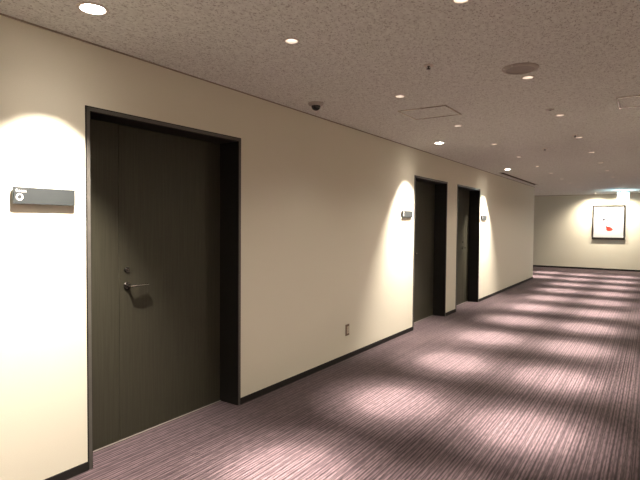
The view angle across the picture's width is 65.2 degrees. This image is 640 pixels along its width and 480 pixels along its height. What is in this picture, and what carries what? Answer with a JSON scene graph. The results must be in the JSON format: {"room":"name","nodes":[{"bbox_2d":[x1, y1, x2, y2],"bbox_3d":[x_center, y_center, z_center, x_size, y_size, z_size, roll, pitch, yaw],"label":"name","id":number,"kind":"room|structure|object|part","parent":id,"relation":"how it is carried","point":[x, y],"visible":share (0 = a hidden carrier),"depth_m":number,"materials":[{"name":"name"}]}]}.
{"room":"hotel corridor","nodes":[
{"label":"hotel corridor","id":0,"kind":"room"},
{"bbox_2d":[0,15,534,479],"bbox_3d":[1.184,-0.008,6.904,0.300,2.460,15.990,2,2,34],"label":"wall","id":1,"kind":"structure","parent":0,"point":[327,245],"depth_m":4.00,"materials":[{"name":"beige paint"}]},
{"bbox_2d":[12,186,74,205],"bbox_3d":[-1.458,-0.230,2.649,0.023,0.086,0.322,2,2,34],"label":"room sign","id":2,"kind":"object","parent":1,"relation":"attached to","point":[20,195],"visible":1,"depth_m":2.63,"materials":[{"name":"metal"}]},
{"bbox_2d":[85,105,240,469],"bbox_3d":[-1.084,0.268,3.470,0.257,2.100,1.285,2,2,34],"label":"door","id":3,"kind":"structure","parent":1,"relation":"in","point":[163,199],"depth_m":3.50,"materials":[{"name":"paint"}]},
{"bbox_3d":[-1.415,0.291,3.140,0.045,2.070,0.309,2,2,34],"label":"panel","id":4,"kind":"part","parent":3,"relation":"part of","materials":[{"name":"grey wood"}]},
{"bbox_3d":[-1.258,0.302,3.293,0.046,0.052,0.052,2,2,34],"label":"handle","id":5,"kind":"part","parent":3,"relation":"part of","materials":[{"name":"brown metal"}]},
{"bbox_3d":[-1.200,0.301,3.329,0.034,0.018,0.145,1,2,30],"label":"lever","id":6,"kind":"part","parent":3,"relation":"part of","materials":[{"name":"metal"}]},
{"bbox_2d":[0,13,532,186],"bbox_3d":[1.322,-1.230,6.777,0.010,0.007,15.990,2,2,34],"label":"trim","id":7,"kind":"structure","parent":1,"relation":"attached to","point":[5,15],"depth_m":3.40,"materials":[{"name":"paint"}]},
{"bbox_2d":[44,277,532,479],"bbox_3d":[1.305,1.200,6.861,0.008,0.050,15.998,2,2,34],"label":"baseboard","id":8,"kind":"structure","parent":1,"relation":"attached to","point":[84,467],"depth_m":4.66,"materials":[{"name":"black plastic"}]},
{"bbox_2d":[345,324,348,335],"bbox_3d":[0.294,0.959,5.336,0.009,0.120,0.074,2,2,34],"label":"wall outlet","id":9,"kind":"object","parent":1,"relation":"attached to","point":[347,325],"visible":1,"depth_m":5.32,"materials":[{"name":"beige plastic"}]},
{"bbox_2d":[401,211,412,217],"bbox_3d":[1.137,-0.337,6.529,0.023,0.086,0.322,2,2,34],"label":"room sign","id":10,"kind":"object","parent":1,"relation":"attached to","point":[409,214],"visible":1,"depth_m":6.51,"materials":[{"name":"metal"}]},
{"bbox_2d":[412,175,447,329],"bbox_3d":[1.519,0.160,7.362,0.257,2.100,1.285,2,2,34],"label":"door","id":11,"kind":"structure","parent":1,"relation":"in","point":[430,195],"depth_m":7.74,"materials":[{"name":"paint"}]},
{"bbox_2d":[455,184,479,308],"bbox_3d":[2.502,0.119,8.831,0.257,2.100,1.285,2,2,34],"label":"door","id":12,"kind":"structure","parent":1,"relation":"in","point":[468,198],"depth_m":9.27,"materials":[{"name":"paint"}]},
{"bbox_3d":[2.681,0.121,9.263,0.045,2.070,0.309,2,2,34],"label":"panel","id":13,"kind":"part","parent":12,"relation":"part of","materials":[{"name":"grey wood"}]},
{"bbox_2d":[0,0,639,195],"bbox_3d":[2.099,-1.364,8.799,8.050,0.140,20.620,2,2,34],"label":"ceiling","id":14,"kind":"structure","parent":0,"point":[352,57],"depth_m":3.13,"materials":[{"name":"beige paint"}]},
{"bbox_2d":[76,2,108,14],"bbox_3d":[-1.087,-1.113,2.393,0.144,0.030,0.144,2,2,34],"label":"recessed light","id":15,"kind":"object","parent":14,"relation":"in","point":[91,8],"visible":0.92,"depth_m":2.38,"materials":[{"name":"white paint"}]},
{"bbox_2d":[284,38,298,43],"bbox_3d":[-0.158,-1.127,2.794,0.086,0.036,0.086,2,2,34],"label":"recessed light","id":16,"kind":"object","parent":14,"relation":"in","point":[287,40],"visible":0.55,"depth_m":2.82,"materials":[{"name":"beige"}]},
{"bbox_2d":[308,101,323,110],"bbox_3d":[-0.034,-1.129,4.239,0.132,0.064,0.132,2,2,34],"label":"dome camera","id":17,"kind":"object","parent":14,"relation":"attached to","point":[315,105],"visible":1,"depth_m":4.20,"materials":[{"name":"grey plastic"}]},
{"bbox_2d":[424,64,433,69],"bbox_3d":[0.697,-1.109,3.209,0.064,0.024,0.064,2,2,34],"label":"sprinkler","id":18,"kind":"object","parent":14,"relation":"attached to","point":[425,65],"visible":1,"depth_m":3.20,"materials":[{"name":"white paint"}]},
{"bbox_2d":[398,105,461,119],"bbox_3d":[1.002,-1.160,4.556,0.450,0.009,0.420,2,2,34],"label":"ceiling hatch","id":19,"kind":"object","parent":14,"relation":"attached to","point":[441,110],"visible":1,"depth_m":4.55,"materials":[{"name":"metal"}]},
{"bbox_2d":[452,0,469,3],"bbox_3d":[0.640,-1.104,2.261,0.086,0.036,0.086,2,2,34],"label":"recessed light","id":20,"kind":"object","parent":14,"relation":"in","point":[453,1],"visible":1,"depth_m":2.29,"materials":[{"name":"beige"}]},
{"bbox_2d":[500,173,536,184],"bbox_3d":[4.508,-1.385,11.207,0.086,0.071,3.516,2,2,34],"label":"ceiling vent","id":21,"kind":"object","parent":14,"relation":"in","point":[500,173],"visible":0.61,"depth_m":10.91,"materials":[{"name":"metal"}]},
{"bbox_2d":[502,62,538,74],"bbox_3d":[1.302,-1.111,3.250,0.226,0.015,0.226,2,2,34],"label":"ceiling speaker","id":22,"kind":"object","parent":14,"relation":"attached to","point":[525,67],"visible":1,"depth_m":3.23,"materials":[{"name":"grey plastic"}]},
{"bbox_2d":[506,66,534,73],"bbox_3d":[1.302,-1.113,3.250,0.178,0.010,0.178,2,2,34],"label":"grille","id":23,"kind":"object","parent":22,"relation":"attached to","point":[509,69],"depth_m":3.26,"materials":[{"name":"grey metal"}]},
{"bbox_2d":[521,75,534,78],"bbox_3d":[1.435,-1.137,3.449,0.086,0.036,0.086,2,2,34],"label":"recessed light","id":24,"kind":"object","parent":14,"relation":"in","point":[527,76],"visible":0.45,"depth_m":3.47,"materials":[{"name":"beige"}]},
{"bbox_2d":[617,190,628,201],"bbox_3d":[8.759,-1.261,14.444,0.290,0.335,0.064,2,2,34],"label":"exit sign","id":25,"kind":"object","parent":14,"relation":"hanging from","point":[623,196],"visible":1,"depth_m":14.42,"materials":[{"name":"white plastic"}]},
{"bbox_2d":[616,95,639,108],"bbox_3d":[2.658,-1.130,4.028,0.450,0.009,0.420,2,2,34],"label":"ceiling hatch","id":26,"kind":"object","parent":14,"relation":"attached to","point":[626,101],"visible":1,"depth_m":4.09,"materials":[{"name":"metal"}]},
{"bbox_2d":[67,267,639,479],"bbox_3d":[2.079,1.215,8.884,8.050,0.100,20.620,2,2,34],"label":"floor","id":27,"kind":"structure","parent":0,"point":[538,378],"depth_m":3.85,"materials":[{"name":"carpet"}]},
{"bbox_2d":[533,194,639,269],"bbox_3d":[7.764,-0.300,17.326,8.050,2.460,0.200,2,2,34],"label":"wall","id":28,"kind":"structure","parent":0,"point":[562,224],"depth_m":16.61,"materials":[{"name":"beige paint"}]},
{"bbox_2d":[533,265,639,271],"bbox_3d":[7.696,0.904,17.278,7.650,0.055,0.010,2,2,34],"label":"baseboard","id":29,"kind":"structure","parent":28,"relation":"attached to","point":[533,265],"depth_m":16.55,"materials":[{"name":"black plastic"}]},
{"bbox_2d":[549,193,639,195],"bbox_3d":[7.714,-1.521,17.199,7.650,0.012,0.010,2,2,34],"label":"trim","id":30,"kind":"structure","parent":28,"relation":"attached to","point":[635,193],"depth_m":16.34,"materials":[{"name":"paint"}]},
{"bbox_2d":[592,205,625,239],"bbox_3d":[9.309,-0.570,16.135,0.928,1.110,0.050,2,2,34],"label":"framed picture","id":31,"kind":"object","parent":28,"relation":"attached to","point":[608,221],"visible":1,"depth_m":16.13,"materials":[{"name":"white paper"}]}
]}

